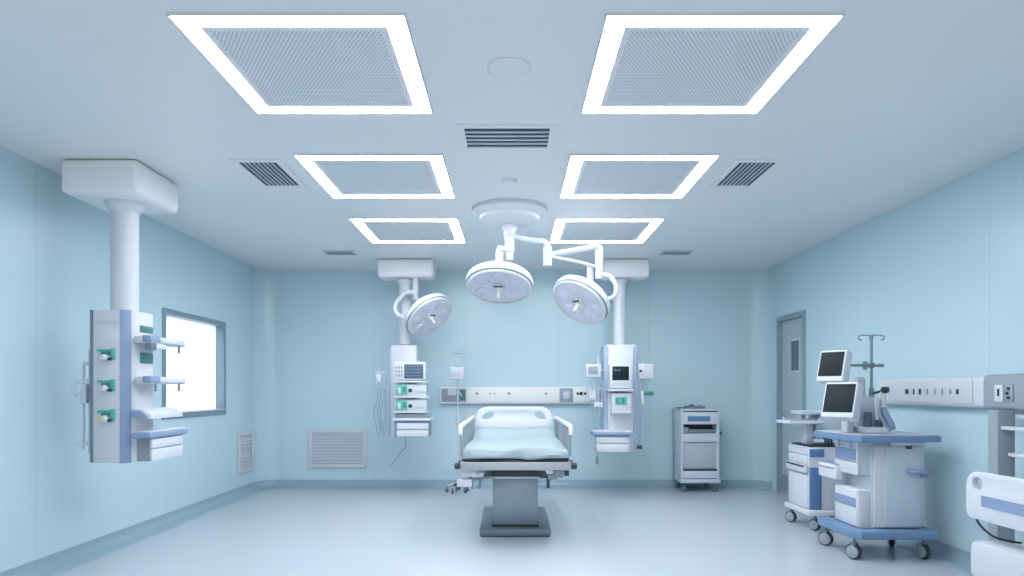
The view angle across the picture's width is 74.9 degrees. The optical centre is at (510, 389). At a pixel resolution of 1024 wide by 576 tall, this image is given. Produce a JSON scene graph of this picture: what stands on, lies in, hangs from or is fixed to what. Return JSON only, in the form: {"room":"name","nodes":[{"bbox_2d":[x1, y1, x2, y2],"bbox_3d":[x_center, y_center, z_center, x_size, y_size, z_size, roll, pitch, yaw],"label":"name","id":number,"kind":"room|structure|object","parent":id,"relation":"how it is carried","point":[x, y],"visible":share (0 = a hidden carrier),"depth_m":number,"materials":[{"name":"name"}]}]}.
{"room":"operating room","nodes":[
{"label":"operating room","id":0,"kind":"room"},
{"bbox_2d":[0,146,252,572],"bbox_3d":[-3.545,-0.159,3.893,0.150,3.000,10.985,0,0,0],"label":"wall","id":1,"kind":"structure","parent":0,"point":[55,244],"depth_m":5.33,"materials":[{"name":"blue paint"}]},
{"bbox_2d":[0,482,264,575],"bbox_3d":[-3.380,1.291,3.688,0.180,0.100,10.575,0,0,0],"label":"baseboard","id":2,"kind":"structure","parent":1,"relation":"attached to","point":[62,561],"depth_m":5.88,"materials":[{"name":"plastic"}]},
{"bbox_2d":[162,308,225,418],"bbox_3d":[-3.510,-0.263,7.370,0.140,1.112,1.460,0,0,0],"label":"window","id":3,"kind":"structure","parent":1,"relation":"in","point":[202,360],"depth_m":7.48,"materials":[{"name":"glass"},{"name":"metal"}]},
{"bbox_2d":[238,430,253,473],"bbox_3d":[-3.459,0.806,8.713,0.021,0.530,0.485,0,0,0],"label":"air vent","id":4,"kind":"object","parent":1,"relation":"in","point":[245,439],"visible":1,"depth_m":8.71,"materials":[{"name":"white plastic"}]},
{"bbox_2d":[0,0,1023,269],"bbox_3d":[0.021,-1.694,3.893,7.282,0.130,10.985,0,0,0],"label":"ceiling","id":5,"kind":"structure","parent":0,"point":[901,101],"depth_m":4.17,"materials":[{"name":"paint"}]},
{"bbox_2d":[62,160,187,462],"bbox_3d":[-2.938,-0.560,5.109,0.619,2.195,0.663,0,0,0],"label":"pendant","id":6,"kind":"object","parent":5,"relation":"hanging from","point":[119,391],"visible":1,"depth_m":4.92,"materials":[{"name":"white plastic"}]},
{"bbox_2d":[97,409,114,421],"bbox_3d":[-2.955,0.188,4.851,0.130,0.096,0.061,0,0,0],"label":"outlet","id":7,"kind":"object","parent":6,"relation":"attached to","point":[103,415],"depth_m":4.86,"materials":[{"name":"green plastic"}]},
{"bbox_2d":[97,379,114,391],"bbox_3d":[-2.955,-0.031,4.855,0.130,0.096,0.053,0,0,0],"label":"outlet","id":8,"kind":"object","parent":6,"relation":"attached to","point":[103,385],"depth_m":4.86,"materials":[{"name":"green plastic"}]},
{"bbox_2d":[97,348,114,360],"bbox_3d":[-2.955,-0.258,4.855,0.130,0.096,0.053,0,0,0],"label":"outlet","id":9,"kind":"object","parent":6,"relation":"attached to","point":[103,354],"depth_m":4.86,"materials":[{"name":"green plastic"}]},
{"bbox_2d":[132,407,182,418],"bbox_3d":[-2.699,0.174,5.114,0.138,0.076,0.483,0,0,0],"label":"shelf","id":10,"kind":"object","parent":6,"relation":"on","point":[137,412],"depth_m":5.00,"materials":[{"name":"white plastic"}]},
{"bbox_2d":[135,377,184,383],"bbox_3d":[-2.704,-0.072,5.165,0.128,0.054,0.530,0,0,0],"label":"shelf","id":11,"kind":"object","parent":6,"relation":"attached to","point":[138,380],"depth_m":5.01,"materials":[{"name":"white plastic"}]},
{"bbox_2d":[135,336,184,346],"bbox_3d":[-2.704,-0.372,5.165,0.128,0.054,0.530,0,0,0],"label":"shelf","id":12,"kind":"object","parent":6,"relation":"attached to","point":[140,341],"depth_m":4.99,"materials":[{"name":"white plastic"}]},
{"bbox_2d":[228,159,307,187],"bbox_3d":[-1.842,-1.654,5.122,0.372,0.010,0.655,0,0,0],"label":"ceiling vent","id":13,"kind":"object","parent":5,"relation":"in","point":[267,173],"visible":1,"depth_m":5.09,"materials":[{"name":"metal"}]},
{"bbox_2d":[166,13,432,113],"bbox_3d":[-0.990,-1.653,3.462,1.052,0.012,1.052,0,0,0],"label":"ceiling light panel","id":14,"kind":"object","parent":5,"relation":"attached to","point":[278,63],"visible":1,"depth_m":3.33,"materials":[{"name":"white plastic"}]},
{"bbox_2d":[210,31,407,103],"bbox_3d":[-0.990,-1.655,3.462,0.790,0.006,0.790,0,0,0],"label":"grille","id":15,"kind":"object","parent":14,"relation":"attached to","point":[283,67],"depth_m":3.40,"materials":[{"name":"metal"}]},
{"bbox_2d":[322,250,356,254],"bbox_3d":[-2.061,-1.653,8.050,0.362,0.012,0.240,0,0,0],"label":"ceiling vent","id":16,"kind":"object","parent":5,"relation":"in","point":[328,252],"visible":1,"depth_m":8.01,"materials":[{"name":"grey metal"}]},
{"bbox_2d":[293,154,454,197],"bbox_3d":[-1.005,-1.653,5.215,1.052,0.012,1.052,0,0,0],"label":"ceiling light panel","id":17,"kind":"object","parent":5,"relation":"attached to","point":[340,175],"visible":1,"depth_m":5.12,"materials":[{"name":"white plastic"}]},
{"bbox_2d":[317,161,437,192],"bbox_3d":[-1.005,-1.655,5.215,0.790,0.006,0.790,0,0,0],"label":"grille","id":18,"kind":"object","parent":17,"relation":"attached to","point":[347,176],"depth_m":5.17,"materials":[{"name":"metal"}]},
{"bbox_2d":[349,218,465,242],"bbox_3d":[-1.035,-1.653,6.965,1.052,0.012,1.052,0,0,0],"label":"ceiling light panel","id":19,"kind":"object","parent":5,"relation":"attached to","point":[376,230],"visible":1,"depth_m":6.90,"materials":[{"name":"white plastic"}]},
{"bbox_2d":[366,222,452,239],"bbox_3d":[-1.035,-1.655,6.965,0.790,0.006,0.790,0,0,0],"label":"grille","id":20,"kind":"object","parent":19,"relation":"attached to","point":[381,230],"depth_m":6.92,"materials":[{"name":"metal"}]},
{"bbox_2d":[374,259,451,465],"bbox_3d":[-1.185,-0.338,8.295,1.113,2.640,0.890,0,0,0],"label":"pendant","id":21,"kind":"object","parent":5,"relation":"hanging from","point":[409,416],"depth_m":8.36,"materials":[{"name":"white plastic"}]},
{"bbox_2d":[394,362,426,379],"bbox_3d":[-1.230,-0.233,8.170,0.386,0.224,0.140,0,0,0],"label":"monitor","id":22,"kind":"object","parent":21,"relation":"on","point":[402,370],"depth_m":8.10,"materials":[{"name":"white plastic"}]},
{"bbox_2d":[393,411,429,412],"bbox_3d":[-1.225,0.270,8.265,0.412,0.018,0.330,0,0,0],"label":"shelf","id":23,"kind":"object","parent":21,"relation":"attached to","point":[394,411],"depth_m":8.11,"materials":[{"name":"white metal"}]},
{"bbox_2d":[393,396,429,397],"bbox_3d":[-1.225,0.084,8.265,0.412,0.022,0.330,0,0,0],"label":"shelf","id":24,"kind":"object","parent":21,"relation":"attached to","point":[393,396],"depth_m":8.10,"materials":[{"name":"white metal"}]},
{"bbox_2d":[393,381,430,382],"bbox_3d":[-1.219,-0.099,8.265,0.424,0.019,0.330,0,0,0],"label":"shelf","id":25,"kind":"object","parent":21,"relation":"attached to","point":[393,381],"depth_m":8.10,"materials":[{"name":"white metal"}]},
{"bbox_2d":[455,124,557,149],"bbox_3d":[-0.025,-1.654,4.380,0.642,0.010,0.431,0,0,0],"label":"ceiling vent","id":26,"kind":"object","parent":5,"relation":"in","point":[470,136],"visible":1,"depth_m":4.35,"materials":[{"name":"metal"}]},
{"bbox_2d":[466,198,617,324],"bbox_3d":[0.279,-1.154,6.303,1.514,1.009,0.690,0,0,-32],"label":"light","id":27,"kind":"object","parent":5,"relation":"hanging from","point":[581,299],"visible":1,"depth_m":6.12,"materials":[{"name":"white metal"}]},
{"bbox_2d":[549,218,664,242],"bbox_3d":[0.955,-1.653,6.965,1.052,0.012,1.052,0,0,0],"label":"ceiling light panel","id":28,"kind":"object","parent":5,"relation":"attached to","point":[565,230],"visible":1,"depth_m":6.91,"materials":[{"name":"white plastic"}]},
{"bbox_2d":[562,222,647,239],"bbox_3d":[0.955,-1.655,6.965,0.790,0.006,0.790,0,0,0],"label":"grille","id":29,"kind":"object","parent":28,"relation":"attached to","point":[570,230],"depth_m":6.92,"materials":[{"name":"metal"}]},
{"bbox_2d":[586,259,653,464],"bbox_3d":[1.348,-0.363,8.358,0.837,2.590,0.756,0,0,0],"label":"pendant","id":30,"kind":"object","parent":5,"relation":"hanging from","point":[618,371],"visible":0.98,"depth_m":8.27,"materials":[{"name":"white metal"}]},
{"bbox_2d":[586,364,600,377],"bbox_3d":[1.023,-0.239,8.295,0.186,0.167,0.070,0,0,0],"label":"monitor","id":31,"kind":"object","parent":30,"relation":"on","point":[592,370],"depth_m":8.26,"materials":[{"name":"white plastic"}]},
{"bbox_2d":[606,389,633,390],"bbox_3d":[1.334,0.002,8.210,0.315,0.028,0.260,0,0,0],"label":"shelf","id":32,"kind":"object","parent":30,"relation":"attached to","point":[606,389],"depth_m":8.08,"materials":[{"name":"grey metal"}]},
{"bbox_2d":[608,365,631,388],"bbox_3d":[1.334,-0.164,8.185,0.267,0.291,0.170,0,0,0],"label":"monitor","id":33,"kind":"object","parent":30,"relation":"on","point":[619,376],"depth_m":8.10,"materials":[{"name":"white plastic"}]},
{"bbox_2d":[640,391,643,404],"bbox_3d":[1.627,0.099,8.285,0.043,0.174,0.050,0,0,0],"label":"bottle","id":34,"kind":"object","parent":30,"relation":"on","point":[641,392],"depth_m":8.26,"materials":[{"name":"white plastic"}]},
{"bbox_2d":[560,154,719,197],"bbox_3d":[0.943,-1.653,5.215,1.052,0.012,1.052,0,0,0],"label":"ceiling light panel","id":35,"kind":"object","parent":5,"relation":"attached to","point":[586,175],"visible":1,"depth_m":5.12,"materials":[{"name":"white plastic"}]},
{"bbox_2d":[577,161,695,192],"bbox_3d":[0.943,-1.655,5.215,0.790,0.006,0.790,0,0,0],"label":"grille","id":36,"kind":"object","parent":35,"relation":"attached to","point":[594,176],"depth_m":5.17,"materials":[{"name":"metal"}]},
{"bbox_2d":[659,250,693,254],"bbox_3d":[1.988,-1.653,8.050,0.362,0.012,0.240,0,0,0],"label":"ceiling vent","id":37,"kind":"object","parent":5,"relation":"in","point":[664,252],"visible":1,"depth_m":8.01,"materials":[{"name":"grey metal"}]},
{"bbox_2d":[581,13,844,113],"bbox_3d":[0.943,-1.653,3.462,1.052,0.012,1.052,0,0,0],"label":"ceiling light panel","id":38,"kind":"object","parent":5,"relation":"attached to","point":[644,63],"visible":1,"depth_m":3.33,"materials":[{"name":"white plastic"}]},
{"bbox_2d":[606,31,800,103],"bbox_3d":[0.943,-1.655,3.462,0.790,0.006,0.790,0,0,0],"label":"grille","id":39,"kind":"object","parent":38,"relation":"attached to","point":[651,67],"depth_m":3.40,"materials":[{"name":"metal"}]},
{"bbox_2d":[708,159,785,187],"bbox_3d":[1.792,-1.654,5.122,0.365,0.010,0.655,0,0,0],"label":"ceiling vent","id":40,"kind":"object","parent":5,"relation":"in","point":[741,173],"visible":1,"depth_m":5.09,"materials":[{"name":"metal"}]},
{"bbox_2d":[253,267,771,481],"bbox_3d":[0.021,-0.159,9.180,6.982,3.000,0.410,0,0,0],"label":"wall","id":41,"kind":"structure","parent":0,"point":[321,338],"depth_m":9.24,"materials":[{"name":"blue paint"}]},
{"bbox_2d":[308,430,366,467],"bbox_3d":[-2.395,0.812,9.224,0.809,0.523,0.021,0,0,0],"label":"air vent","id":42,"kind":"object","parent":41,"relation":"in","point":[326,448],"visible":1,"depth_m":9.22,"materials":[{"name":"white plastic"}]},
{"bbox_2d":[253,480,771,489],"bbox_3d":[0.021,1.291,9.105,6.982,0.100,0.260,0,0,0],"label":"baseboard","id":43,"kind":"structure","parent":41,"relation":"attached to","point":[266,484],"depth_m":9.20,"materials":[{"name":"plastic"}]},
{"bbox_2d":[440,387,599,403],"bbox_3d":[0.123,0.073,9.168,2.190,0.229,0.132,0,0,0],"label":"channel","id":44,"kind":"object","parent":41,"relation":"attached to","point":[448,395],"visible":0.94,"depth_m":9.14,"materials":[{"name":"grey plastic"}]},
{"bbox_2d":[563,391,569,398],"bbox_3d":[0.756,0.068,9.133,0.089,0.099,0.007,0,0,0],"label":"outlet","id":45,"kind":"object","parent":44,"relation":"attached to","point":[566,394],"depth_m":9.13,"materials":[{"name":"white plastic"}]},
{"bbox_2d":[56,489,971,575],"bbox_3d":[0.021,1.391,3.893,7.282,0.100,10.985,0,0,0],"label":"floor","id":46,"kind":"structure","parent":0,"point":[269,532],"depth_m":5.91,"materials":[{"name":"plastic"}]},
{"bbox_2d":[446,350,468,493],"bbox_3d":[-0.708,0.413,8.755,0.302,1.856,0.307,0,0,0],"label":"stand","id":47,"kind":"object","parent":46,"relation":"on","point":[456,373],"visible":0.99,"depth_m":8.71,"materials":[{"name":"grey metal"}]},
{"bbox_2d":[453,407,576,536],"bbox_3d":[0.031,0.767,6.710,1.048,1.147,2.239,0,0,0],"label":"table","id":48,"kind":"object","parent":46,"relation":"on","point":[515,511],"visible":0.85,"depth_m":6.21,"materials":[{"name":"plastic"}]},
{"bbox_3d":[0.040,0.545,6.680,0.870,0.079,2.100,0,0,0],"label":"mattress","id":49,"kind":"object","parent":48,"relation":"on","visible":0},
{"bbox_2d":[463,427,568,459],"bbox_3d":[0.042,0.504,6.671,0.898,0.163,2.189,0,0,0],"label":"sheet","id":50,"kind":"object","parent":49,"relation":"on","point":[528,443],"visible":1,"depth_m":6.04,"materials":[{"name":"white fabric"}]},
{"bbox_2d":[672,408,722,491],"bbox_3d":[2.502,0.793,8.950,0.579,1.096,0.460,0,0,0],"label":"cart","id":51,"kind":"object","parent":46,"relation":"on","point":[696,432],"visible":1,"depth_m":8.76,"materials":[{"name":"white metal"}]},
{"bbox_2d":[684,405,704,408],"bbox_3d":[2.438,0.218,8.865,0.238,0.052,0.170,0,0,0],"label":"tray","id":52,"kind":"object","parent":51,"relation":"on","point":[689,406],"visible":0.96,"depth_m":8.78,"materials":[{"name":"metal"}]},
{"bbox_2d":[776,410,845,530],"bbox_3d":[2.998,0.773,6.590,0.665,1.135,0.580,0,0,0],"label":"cart","id":53,"kind":"object","parent":46,"relation":"on","point":[810,493],"visible":0.71,"depth_m":6.44,"materials":[{"name":"white plastic"}]},
{"bbox_2d":[776,417,823,423],"bbox_3d":[2.833,0.298,6.560,0.335,0.062,0.320,0,0,0],"label":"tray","id":54,"kind":"object","parent":53,"relation":"on","point":[800,420],"depth_m":6.44,"materials":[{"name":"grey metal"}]},
{"bbox_2d":[813,334,940,558],"bbox_3d":[2.913,0.439,5.534,0.873,1.803,0.771,0,0,0],"label":"cart","id":55,"kind":"object","parent":46,"relation":"on","point":[881,497],"visible":1,"depth_m":5.31,"materials":[{"name":"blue plastic"}]},
{"bbox_2d":[816,350,852,383],"bbox_3d":[2.646,-0.186,5.468,0.253,0.276,0.268,0,0,0],"label":"monitor","id":56,"kind":"object","parent":55,"relation":"on","point":[834,366],"depth_m":5.41,"materials":[{"name":"white plastic"}]},
{"bbox_2d":[821,382,863,421],"bbox_3d":[2.631,0.095,5.306,0.309,0.311,0.315,0,0,0],"label":"monitor","id":57,"kind":"object","parent":55,"relation":"on","point":[842,401],"depth_m":5.25,"materials":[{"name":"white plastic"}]},
{"bbox_2d":[851,377,864,395],"bbox_3d":[2.920,-0.024,5.620,0.080,0.170,0.120,0,0,0],"label":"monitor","id":58,"kind":"object","parent":55,"relation":"on","point":[861,380],"depth_m":5.56,"materials":[{"name":"white plastic"}]},
{"bbox_2d":[863,412,871,426],"bbox_3d":[2.900,0.239,5.430,0.064,0.120,0.063,0,0,0],"label":"canister","id":59,"kind":"object","parent":55,"relation":"on","point":[867,416],"depth_m":5.40,"materials":[{"name":"blue plastic"}]},
{"bbox_2d":[813,431,940,441],"bbox_3d":[2.995,0.381,5.510,0.710,0.050,0.680,0,0,0],"label":"countertop","id":60,"kind":"structure","parent":55,"relation":"on","point":[849,438],"depth_m":5.17,"materials":[{"name":"blue plastic"}]},
{"bbox_2d":[875,413,882,426],"bbox_3d":[2.990,0.244,5.430,0.060,0.110,0.059,0,0,0],"label":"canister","id":61,"kind":"object","parent":55,"relation":"on","point":[878,423],"depth_m":5.40,"materials":[{"name":"blue plastic"}]},
{"bbox_2d":[889,442,924,445],"bbox_3d":[3.125,0.421,5.270,0.250,0.029,0.060,0,0,0],"label":"shelf","id":62,"kind":"object","parent":55,"relation":"attached to","point":[890,443],"depth_m":5.24,"materials":[{"name":"plastic"}]},
{"bbox_2d":[966,471,1023,575],"bbox_3d":[2.990,0.897,2.775,0.830,0.888,2.050,0,0,0],"label":"bed","id":63,"kind":"object","parent":46,"relation":"on","point":[1000,499],"visible":1,"depth_m":3.56,"materials":[{"name":"white plastic"}]},
{"bbox_2d":[772,148,1023,551],"bbox_3d":[3.587,-0.159,3.893,0.150,3.000,10.985,0,0,0],"label":"wall","id":64,"kind":"structure","parent":0,"point":[939,274],"depth_m":5.51,"materials":[{"name":"blue paint"}]},
{"bbox_2d":[776,310,805,493],"bbox_3d":[3.540,0.193,8.377,0.143,2.297,0.845,0,0,0],"label":"door","id":65,"kind":"structure","parent":64,"relation":"in","point":[790,328],"depth_m":8.53,"materials":[{"name":"metal"}]},
{"bbox_2d":[825,516,973,575],"bbox_3d":[3.422,1.291,3.170,0.180,0.100,9.540,0,0,0],"label":"baseboard","id":66,"kind":"structure","parent":64,"relation":"attached to","point":[951,556],"depth_m":5.30,"materials":[{"name":"plastic"}]},
{"bbox_2d":[878,376,984,407],"bbox_3d":[3.460,0.016,5.467,0.102,0.234,1.573,0,0,0],"label":"channel","id":67,"kind":"object","parent":64,"relation":"attached to","point":[967,392],"visible":0.88,"depth_m":5.37,"materials":[{"name":"white plastic"}]},
{"bbox_2d":[983,374,1023,543],"bbox_3d":[3.365,0.617,4.303,0.292,1.447,0.807,0,0,0],"label":"column","id":68,"kind":"structure","parent":64,"relation":"attached to","point":[1003,394],"depth_m":4.42,"materials":[{"name":"grey plastic"}]},
{"bbox_2d":[983,374,1023,410],"bbox_3d":[3.404,0.015,4.303,0.214,0.243,0.807,0,0,0],"label":"control panel","id":69,"kind":"object","parent":68,"relation":"attached to","point":[1005,392],"depth_m":4.49,"materials":[{"name":"grey plastic"}]},
{"bbox_2d":[1001,426,1023,430],"bbox_3d":[3.372,0.250,4.234,0.273,0.024,0.369,0,0,0],"label":"shelf","id":70,"kind":"object","parent":68,"relation":"attached to","point":[1003,428],"depth_m":4.34,"materials":[{"name":"white plastic"}]},
{"bbox_2d":[1008,453,1023,458],"bbox_3d":[3.395,0.427,4.234,0.227,0.026,0.369,0,0,0],"label":"shelf","id":71,"kind":"object","parent":68,"relation":"attached to","point":[1010,455],"depth_m":4.35,"materials":[{"name":"white plastic"}]},
{"bbox_2d":[1015,415,1023,418],"bbox_3d":[3.418,0.177,4.285,0.180,0.030,0.269,0,0,0],"label":"shelf","id":72,"kind":"object","parent":68,"relation":"attached to","point":[1016,416],"depth_m":4.37,"materials":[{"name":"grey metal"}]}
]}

